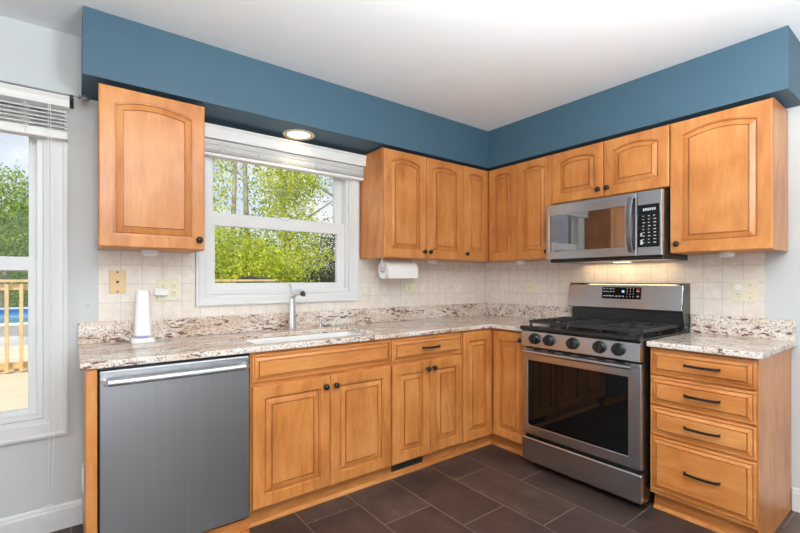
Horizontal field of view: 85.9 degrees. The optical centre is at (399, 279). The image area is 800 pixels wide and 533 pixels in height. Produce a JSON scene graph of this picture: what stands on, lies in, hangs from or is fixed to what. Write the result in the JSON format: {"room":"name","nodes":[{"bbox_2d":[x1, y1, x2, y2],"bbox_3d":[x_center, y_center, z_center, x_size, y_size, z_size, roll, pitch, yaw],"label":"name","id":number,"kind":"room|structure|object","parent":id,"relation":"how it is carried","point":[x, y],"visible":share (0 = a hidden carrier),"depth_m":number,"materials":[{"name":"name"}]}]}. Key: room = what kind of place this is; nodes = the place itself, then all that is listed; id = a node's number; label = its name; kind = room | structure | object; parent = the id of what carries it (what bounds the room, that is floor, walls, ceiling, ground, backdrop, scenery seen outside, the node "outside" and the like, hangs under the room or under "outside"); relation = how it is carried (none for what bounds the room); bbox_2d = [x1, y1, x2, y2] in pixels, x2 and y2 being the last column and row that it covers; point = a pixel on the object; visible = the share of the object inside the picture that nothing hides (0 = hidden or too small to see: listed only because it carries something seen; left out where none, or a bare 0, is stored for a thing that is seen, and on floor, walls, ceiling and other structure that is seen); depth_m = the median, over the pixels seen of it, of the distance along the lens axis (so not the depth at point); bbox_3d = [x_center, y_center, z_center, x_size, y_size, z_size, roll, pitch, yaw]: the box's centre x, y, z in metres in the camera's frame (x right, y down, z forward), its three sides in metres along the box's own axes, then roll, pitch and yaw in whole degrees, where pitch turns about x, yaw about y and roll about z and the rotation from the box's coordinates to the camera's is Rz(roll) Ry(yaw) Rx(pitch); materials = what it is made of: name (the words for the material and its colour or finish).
{"room":"kitchen","nodes":[
{"label":"kitchen","id":0,"kind":"room"},
{"bbox_2d":[0,16,359,518],"bbox_3d":[-1.553,0.045,2.323,6.080,2.544,0.140,0,0,-37],"label":"wall","id":1,"kind":"structure","parent":0,"point":[32,55],"depth_m":2.16,"materials":[{"name":"grey paint"}]},
{"bbox_2d":[0,99,66,445],"bbox_3d":[-2.123,-0.051,1.872,1.068,1.643,0.164,0,0,-37],"label":"window","id":2,"kind":"structure","parent":1,"relation":"in","point":[40,381],"depth_m":2.10,"materials":[{"name":"white paint"}]},
{"bbox_2d":[0,82,68,524],"bbox_3d":[-2.051,0.154,1.789,1.070,2.072,0.094,0,0,-37],"label":"window blind","id":3,"kind":"object","parent":2,"relation":"attached to","point":[23,96],"visible":1,"depth_m":2.03,"materials":[{"name":"white plastic"}]},
{"bbox_2d":[0,498,82,532],"bbox_3d":[-2.711,1.176,1.342,2.769,0.122,0.014,0,0,-37],"label":"baseboard","id":4,"kind":"structure","parent":1,"relation":"attached to","point":[71,512],"depth_m":2.09,"materials":[{"name":"white paint"}]},
{"bbox_2d":[0,80,89,108],"bbox_3d":[-2.056,-0.883,1.784,1.247,0.055,0.106,0,0,-37],"label":"curtain rod","id":5,"kind":"object","parent":1,"relation":"attached to","point":[85,98],"visible":1,"depth_m":2.08,"materials":[{"name":"silver metal"}]},
{"bbox_2d":[81,463,83,491],"bbox_3d":[-1.485,0.927,2.010,0.010,0.116,0.072,0,0,-37],"label":"wall outlet","id":6,"kind":"object","parent":1,"relation":"attached to","point":[82,469],"visible":1,"depth_m":1.98,"materials":[{"name":"white plastic"}]},
{"bbox_2d":[98,83,204,252],"bbox_3d":[-1.283,-0.527,2.214,0.454,0.756,0.346,0,0,-37],"label":"upper cabinet","id":7,"kind":"object","parent":1,"relation":"attached to","point":[151,148],"visible":0.98,"depth_m":2.09,"materials":[{"name":"brown wood"}]},
{"bbox_2d":[141,250,158,255],"bbox_3d":[-1.296,-0.133,2.230,0.080,0.031,0.080,0,0,-37],"label":"light","id":8,"kind":"object","parent":7,"relation":"attached to","point":[144,252],"visible":0.98,"depth_m":2.20,"materials":[{"name":"white plastic"}]},
{"bbox_2d":[195,157,358,306],"bbox_3d":[-0.791,-0.372,2.890,1.105,1.062,0.164,0,0,-37],"label":"window","id":9,"kind":"structure","parent":1,"relation":"in","point":[345,225],"depth_m":2.85,"materials":[{"name":"white paint"}]},
{"bbox_2d":[205,122,366,181],"bbox_3d":[-0.720,-0.804,2.802,1.139,0.173,0.099,0,0,-37],"label":"window blind","id":10,"kind":"object","parent":9,"relation":"attached to","point":[221,142],"visible":0.94,"depth_m":2.74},
{"bbox_2d":[98,250,484,321],"bbox_3d":[-0.383,0.038,3.124,2.967,0.402,0.006,0,0,-37],"label":"tile backsplash","id":11,"kind":"structure","parent":1,"relation":"attached to","point":[440,283],"depth_m":2.69,"materials":[{"name":"beige tile"}]},
{"bbox_2d":[109,270,125,293],"bbox_3d":[-1.491,0.015,2.269,0.074,0.122,0.008,0,0,-37],"label":"wall plate","id":12,"kind":"object","parent":11,"relation":"attached to","point":[117,278],"visible":1,"depth_m":2.27,"materials":[{"name":"beige plastic"}]},
{"bbox_2d":[157,279,179,300],"bbox_3d":[-1.300,0.061,2.414,0.116,0.118,0.010,0,0,-37],"label":"wall outlet","id":13,"kind":"object","parent":11,"relation":"attached to","point":[173,285],"visible":0.78,"depth_m":2.42,"materials":[{"name":"beige plastic"}]},
{"bbox_2d":[154,288,167,295],"bbox_3d":[-1.319,0.071,2.373,0.068,0.038,0.030,0,0,-37],"label":"power adapter","id":14,"kind":"object","parent":13,"relation":"attached to","point":[163,291],"visible":1,"depth_m":2.36,"materials":[{"name":"white plastic"}]},
{"bbox_2d":[171,283,176,288],"bbox_3d":[-1.277,0.041,2.428,0.035,0.035,0.004,0,0,-37],"label":"socket","id":15,"kind":"object","parent":13,"relation":"attached to","point":[173,285],"depth_m":2.43,"materials":[{"name":"beige plastic"}]},
{"bbox_2d":[171,290,176,295],"bbox_3d":[-1.277,0.081,2.428,0.035,0.035,0.004,0,0,-37],"label":"socket","id":16,"kind":"object","parent":13,"relation":"attached to","point":[173,292],"depth_m":2.43,"materials":[{"name":"beige plastic"}]},
{"bbox_2d":[404,283,415,292],"bbox_3d":[0.082,0.073,3.469,0.118,0.076,0.010,0,0,-37],"label":"wall outlet","id":17,"kind":"object","parent":11,"relation":"attached to","point":[408,287],"visible":1,"depth_m":3.46,"materials":[{"name":"beige plastic"}]},
{"bbox_2d":[360,147,462,261],"bbox_3d":[0.112,-0.527,3.279,0.767,0.756,0.346,0,0,-37],"label":"upper cabinet","id":18,"kind":"object","parent":1,"relation":"attached to","point":[411,205],"visible":0.99,"depth_m":3.11,"materials":[{"name":"brown wood"}]},
{"bbox_2d":[381,258,413,270],"bbox_3d":[-0.014,-0.102,3.184,0.292,0.094,0.024,0,0,-37],"label":"paper towel holder","id":19,"kind":"object","parent":18,"relation":"attached to","point":[382,269],"visible":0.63,"depth_m":3.10,"materials":[{"name":"white plastic"}]},
{"bbox_2d":[378,261,417,278],"bbox_3d":[-0.014,-0.067,3.183,0.277,0.129,0.130,0,0,-37],"label":"paper towel roll","id":20,"kind":"object","parent":19,"relation":"hanging from","point":[392,269],"visible":1,"depth_m":3.12,"materials":[{"name":"paper"}]},
{"bbox_2d":[427,260,436,263],"bbox_3d":[0.255,-0.133,3.414,0.080,0.031,0.080,0,0,-37],"label":"light","id":21,"kind":"object","parent":18,"relation":"attached to","point":[428,261],"visible":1,"depth_m":3.38,"materials":[{"name":"white plastic"}]},
{"bbox_2d":[438,164,529,262],"bbox_3d":[0.735,-0.527,3.594,0.603,0.756,0.601,0,0,-37],"label":"upper cabinet","id":22,"kind":"object","parent":1,"relation":"attached to","point":[489,197],"visible":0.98,"depth_m":3.48,"materials":[{"name":"brown wood"}]},
{"bbox_2d":[516,261,525,264],"bbox_3d":[0.988,-0.133,3.509,0.080,0.031,0.080,0,0,-37],"label":"light","id":23,"kind":"object","parent":22,"relation":"attached to","point":[517,262],"visible":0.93,"depth_m":3.48,"materials":[{"name":"white plastic"}]},
{"bbox_2d":[0,0,799,130],"bbox_3d":[0.096,-1.326,0.286,6.250,0.200,5.700,0,0,-37],"label":"ceiling","id":24,"kind":"structure","parent":0,"point":[487,65],"depth_m":2.17,"materials":[{"name":"white paint"}]},
{"bbox_2d":[50,444,799,532],"bbox_3d":[0.095,1.277,0.279,5.940,0.080,5.390,0,0,-37],"label":"floor","id":25,"kind":"structure","parent":0,"point":[491,488],"depth_m":2.33,"materials":[{"name":"brown tile"}]},
{"bbox_2d":[83,369,96,532],"bbox_3d":[-1.410,0.798,1.950,0.036,0.878,0.618,0,0,-37],"label":"end panel","id":26,"kind":"object","parent":25,"relation":"on","point":[89,376],"visible":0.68,"depth_m":1.71,"materials":[{"name":"brown wood"}]},
{"bbox_2d":[97,353,248,532],"bbox_3d":[-1.124,0.800,2.106,0.600,0.875,0.665,0,0,-37],"label":"dishwasher","id":27,"kind":"object","parent":25,"relation":"on","point":[173,436],"visible":0.98,"depth_m":1.87,"materials":[{"name":"silver metal"}]},
{"bbox_2d":[202,517,248,532],"bbox_3d":[-0.980,1.202,1.919,0.602,0.070,0.027,0,0,-37],"label":"trim","id":28,"kind":"structure","parent":25,"relation":"on","point":[240,526],"depth_m":2.06,"materials":[{"name":"brown wood"}]},
{"bbox_2d":[248,339,390,522],"bbox_3d":[-0.565,0.798,2.570,0.841,0.878,0.660,0,0,-37],"label":"base cabinet","id":29,"kind":"object","parent":25,"relation":"on","point":[320,416],"visible":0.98,"depth_m":2.30,"materials":[{"name":"brown wood"}]},
{"bbox_2d":[384,331,461,476],"bbox_3d":[0.014,0.798,3.010,0.608,0.878,0.661,0,0,-37],"label":"base cabinet","id":30,"kind":"object","parent":25,"relation":"on","point":[426,370],"visible":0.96,"depth_m":2.76,"materials":[{"name":"brown wood"}]},
{"bbox_2d":[391,456,421,471],"bbox_3d":[0.046,1.171,2.753,0.250,0.060,0.007,0,0,-37],"label":"floor register","id":31,"kind":"object","parent":30,"relation":"attached to","point":[416,461],"depth_m":2.75,"materials":[{"name":"metal"}]},
{"bbox_2d":[455,328,525,451],"bbox_3d":[0.706,0.798,3.372,0.927,0.878,0.927,0,0,-37],"label":"base cabinet","id":32,"kind":"object","parent":25,"relation":"on","point":[492,358],"visible":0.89,"depth_m":3.05,"materials":[{"name":"brown wood"}]},
{"bbox_2d":[78,303,571,370],"bbox_3d":[-0.136,0.288,2.729,3.047,0.138,0.928,0,0,-37],"label":"countertop","id":33,"kind":"structure","parent":32,"relation":"on","point":[100,346],"depth_m":2.60,"materials":[{"name":"stone"}]},
{"bbox_2d":[118,290,155,343],"bbox_3d":[-1.374,0.193,2.238,0.168,0.273,0.115,0,0,-37],"label":"router","id":34,"kind":"object","parent":33,"relation":"on","point":[142,329],"visible":1,"depth_m":2.22,"materials":[{"name":"white plastic"}]},
{"bbox_2d":[287,284,305,330],"bbox_3d":[-0.659,0.181,2.725,0.062,0.297,0.184,0,0,-37],"label":"faucet","id":35,"kind":"object","parent":33,"relation":"on","point":[292,308],"visible":1,"depth_m":2.75,"materials":[{"name":"silver metal"}]},
{"bbox_2d":[246,331,360,343],"bbox_3d":[-0.544,0.452,2.558,0.782,0.187,0.412,0,0,-37],"label":"sink","id":36,"kind":"object","parent":33,"relation":"in","point":[345,333],"visible":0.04,"depth_m":2.73,"materials":[{"name":"white ceramic"}]},
{"bbox_2d":[317,319,324,327],"bbox_3d":[-0.532,0.300,2.905,0.040,0.058,0.063,0,0,-37],"label":"soap dispenser","id":37,"kind":"object","parent":33,"relation":"on","point":[319,320],"visible":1,"depth_m":2.90,"materials":[{"name":"silver metal"}]},
{"bbox_2d":[249,440,731,532],"bbox_3d":[0.448,1.227,2.056,1.830,0.020,1.602,0,0,-37],"label":"trim","id":38,"kind":"structure","parent":25,"relation":"on","point":[359,487],"depth_m":2.42,"materials":[{"name":"brown wood"}]},
{"bbox_2d":[520,283,689,505],"bbox_3d":[1.284,0.631,2.752,0.724,1.212,0.760,0,0,-37],"label":"gas range","id":39,"kind":"object","parent":25,"relation":"on","point":[586,374],"visible":0.94,"depth_m":2.57,"materials":[{"name":"silver metal"}]},
{"bbox_2d":[520,320,689,342],"bbox_3d":[1.296,0.311,2.758,0.683,0.046,0.756,0,0,-37],"label":"cooktop","id":40,"kind":"object","parent":39,"relation":"in","point":[609,331],"depth_m":2.58,"materials":[{"name":"metal"}]},
{"bbox_2d":[650,347,790,532],"bbox_3d":[1.700,0.798,2.290,0.661,0.878,0.459,0,0,-37],"label":"base cabinet","id":41,"kind":"object","parent":25,"relation":"on","point":[720,425],"visible":0.94,"depth_m":2.09,"materials":[{"name":"brown wood"}]},
{"bbox_2d":[646,314,795,359],"bbox_3d":[1.711,0.288,2.288,0.648,0.138,0.484,0,0,-37],"label":"countertop","id":42,"kind":"structure","parent":41,"relation":"on","point":[745,337],"depth_m":2.32,"materials":[{"name":"stone"}]},
{"bbox_2d":[81,6,799,170],"bbox_3d":[0.257,-1.074,2.229,3.036,0.305,2.207,0,0,-37],"label":"soffit","id":43,"kind":"structure","parent":0,"point":[235,90],"depth_m":2.47,"materials":[{"name":"blue paint"}]},
{"bbox_2d":[283,129,314,140],"bbox_3d":[-0.645,-0.917,2.740,0.200,0.009,0.200,0,0,-37],"label":"recessed light","id":44,"kind":"object","parent":43,"relation":"attached to","point":[294,134],"visible":1,"depth_m":2.72,"materials":[{"name":"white glass"}]},
{"bbox_2d":[690,106,799,508],"bbox_3d":[2.443,0.005,1.983,0.140,2.464,5.250,0,0,-37],"label":"wall","id":45,"kind":"structure","parent":0,"point":[782,269],"depth_m":2.31,"materials":[{"name":"grey paint"}]},
{"bbox_2d":[517,155,551,260],"bbox_3d":[1.113,-0.527,3.311,0.346,0.756,0.302,0,0,-37],"label":"upper cabinet","id":46,"kind":"object","parent":45,"relation":"attached to","point":[534,177],"visible":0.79,"depth_m":3.23,"materials":[{"name":"brown wood"}]},
{"bbox_2d":[552,124,669,204],"bbox_3d":[1.440,-0.721,2.883,0.346,0.368,0.768,0,0,-37],"label":"upper cabinet","id":47,"kind":"object","parent":45,"relation":"attached to","point":[640,161],"visible":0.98,"depth_m":2.75,"materials":[{"name":"brown wood"}]},
{"bbox_2d":[546,189,687,263],"bbox_3d":[1.400,-0.316,2.856,0.442,0.407,0.757,0,0,-37],"label":"microwave","id":48,"kind":"object","parent":45,"relation":"attached to","point":[631,227],"visible":0.98,"depth_m":2.69,"materials":[{"name":"metal"}]},
{"bbox_2d":[485,252,764,317],"bbox_3d":[1.415,0.038,3.208,0.006,0.402,2.044,0,0,-37],"label":"tile backsplash","id":49,"kind":"structure","parent":45,"relation":"attached to","point":[710,276],"depth_m":2.90,"materials":[{"name":"beige tile"}]},
{"bbox_2d":[526,283,536,291],"bbox_3d":[1.101,0.066,3.605,0.010,0.074,0.116,0,0,-37],"label":"wall outlet","id":50,"kind":"object","parent":49,"relation":"attached to","point":[529,286],"visible":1,"depth_m":3.60,"materials":[{"name":"beige plastic"}]},
{"bbox_2d":[731,281,757,301],"bbox_3d":[1.971,0.070,2.462,0.016,0.120,0.122,0,0,-37],"label":"wall outlet","id":51,"kind":"object","parent":49,"relation":"attached to","point":[741,291],"visible":1,"depth_m":2.46,"materials":[{"name":"beige plastic"}]},
{"bbox_2d":[734,284,741,290],"bbox_3d":[1.952,0.049,2.482,0.010,0.038,0.038,0,0,-37],"label":"night light","id":52,"kind":"object","parent":51,"relation":"attached to","point":[737,287],"depth_m":2.48,"materials":[{"name":"white plastic"}]},
{"bbox_2d":[735,292,741,297],"bbox_3d":[1.954,0.091,2.484,0.004,0.035,0.035,0,0,-37],"label":"socket","id":53,"kind":"object","parent":51,"relation":"attached to","point":[737,294],"depth_m":2.48,"materials":[{"name":"beige plastic"}]},
{"bbox_2d":[670,97,787,254],"bbox_3d":[1.815,-0.527,2.393,0.346,0.756,0.459,0,0,-37],"label":"upper cabinet","id":54,"kind":"object","parent":45,"relation":"attached to","point":[729,167],"visible":1,"depth_m":2.27,"materials":[{"name":"brown wood"}]},
{"bbox_2d":[718,252,734,257],"bbox_3d":[1.829,-0.133,2.408,0.080,0.031,0.080,0,0,-37],"label":"light","id":55,"kind":"object","parent":54,"relation":"attached to","point":[721,254],"visible":0.98,"depth_m":2.38,"materials":[{"name":"white plastic"}]},
{"bbox_2d":[792,487,799,512],"bbox_3d":[3.038,1.176,1.077,0.014,0.122,3.086,0,0,-37],"label":"baseboard","id":56,"kind":"structure","parent":45,"relation":"attached to","point":[795,491],"depth_m":2.29,"materials":[{"name":"white paint"}]},
{"label":"outside","id":57,"kind":"structure","parent":0,"visible":0},
{"bbox_2d":[0,370,27,411],"bbox_3d":[-2.850,1.337,4.679,13.000,0.120,5.140,0,0,-37],"label":"deck","id":58,"kind":"object","parent":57,"point":[13,384],"depth_m":4.93,"materials":[{"name":"beige wood"}]},
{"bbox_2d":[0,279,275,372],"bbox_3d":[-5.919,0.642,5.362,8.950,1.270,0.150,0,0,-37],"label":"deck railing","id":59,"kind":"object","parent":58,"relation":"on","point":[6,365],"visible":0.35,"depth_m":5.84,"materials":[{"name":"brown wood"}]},
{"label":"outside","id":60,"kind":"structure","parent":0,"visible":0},
{"bbox_2d":[0,345,27,371],"bbox_3d":[-7.295,1.387,6.217,7.800,0.300,2.700,0,0,-37],"label":"deck","id":61,"kind":"object","parent":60,"point":[13,350],"depth_m":7.05,"materials":[{"name":"beige wood"}]},
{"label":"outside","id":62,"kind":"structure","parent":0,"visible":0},
{"bbox_3d":[-20.497,1.912,31.907,80.000,0.150,69.840,0,0,-37],"label":"lawn","id":63,"kind":"structure","parent":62,"visible":0},
{"bbox_2d":[0,307,27,345],"bbox_3d":[-9.382,1.337,10.349,6.200,1.000,6.200,0,0,-37],"label":"swimming pool","id":64,"kind":"object","parent":63,"relation":"on","point":[14,311],"visible":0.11,"depth_m":8.27,"materials":[{"name":"plastic"}]},
{"bbox_2d":[0,157,28,307],"bbox_3d":[-15.682,-1.477,17.007,5.644,6.628,3.845,0,0,-40],"label":"tree","id":65,"kind":"object","parent":63,"relation":"on","point":[11,238],"visible":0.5,"depth_m":16.79,"materials":[{"name":"green plant"}]},
{"bbox_2d":[3,196,28,307],"bbox_3d":[-18.955,-1.215,21.946,5.014,6.104,5.065,0,0,-37],"label":"tree","id":66,"kind":"object","parent":63,"relation":"on","point":[20,277],"visible":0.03,"depth_m":21.23,"materials":[{"name":"green plant"}]},
{"bbox_2d":[213,158,264,277],"bbox_3d":[-5.308,-1.249,12.480,2.648,6.173,2.448,0,0,-37],"label":"birch tree","id":67,"kind":"object","parent":63,"relation":"on","point":[233,181],"visible":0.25,"depth_m":12.53,"materials":[{"name":"green plant"}]},
{"bbox_2d":[214,209,300,282],"bbox_3d":[-4.372,-0.175,10.914,3.475,4.024,3.083,0,0,-3],"label":"tree","id":68,"kind":"object","parent":63,"relation":"on","point":[224,256],"visible":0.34,"depth_m":10.71,"materials":[{"name":"green plant"}]},
{"bbox_2d":[235,276,279,282],"bbox_3d":[-3.082,0.890,9.200,0.760,1.895,1.000,0,0,0],"label":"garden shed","id":69,"kind":"object","parent":63,"relation":"on","point":[247,277],"visible":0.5,"depth_m":8.70,"materials":[{"name":"grey wood"}]},
{"bbox_2d":[229,163,294,254],"bbox_3d":[-4.292,-1.163,13.395,2.054,6.003,2.264,0,0,-37],"label":"birch tree","id":70,"kind":"object","parent":63,"relation":"on","point":[244,199],"visible":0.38,"depth_m":12.94,"materials":[{"name":"green plant"}]},
{"bbox_2d":[215,227,318,282],"bbox_3d":[-5.284,-0.095,16.080,4.626,4.268,4.464,0,0,3],"label":"tree","id":71,"kind":"object","parent":63,"relation":"on","point":[236,227],"visible":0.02,"depth_m":15.82,"materials":[{"name":"green plant"}]},
{"bbox_2d":[232,229,334,282],"bbox_3d":[-2.914,0.240,11.172,2.974,3.194,2.360,0,0,-6],"label":"tree","id":72,"kind":"object","parent":63,"relation":"on","point":[287,275],"visible":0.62,"depth_m":10.94,"materials":[{"name":"green plant"}]},
{"bbox_2d":[248,165,333,272],"bbox_3d":[-3.105,-1.069,12.727,2.885,5.818,2.622,0,0,25],"label":"birch tree","id":73,"kind":"object","parent":63,"relation":"on","point":[285,178],"visible":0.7,"depth_m":12.43,"materials":[{"name":"green plant"}]},
{"bbox_2d":[291,172,332,205],"bbox_3d":[-2.195,-1.314,16.424,4.709,6.303,3.257,0,0,-26],"label":"maple tree","id":74,"kind":"object","parent":63,"relation":"on","point":[324,189],"visible":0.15,"depth_m":16.21,"materials":[{"name":"green plant"}]},
{"bbox_2d":[293,215,334,282],"bbox_3d":[-2.249,-0.076,12.464,2.451,3.832,2.284,0,0,7],"label":"bush","id":75,"kind":"object","parent":63,"relation":"on","point":[331,271],"visible":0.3,"depth_m":12.18,"materials":[{"name":"green plant"}]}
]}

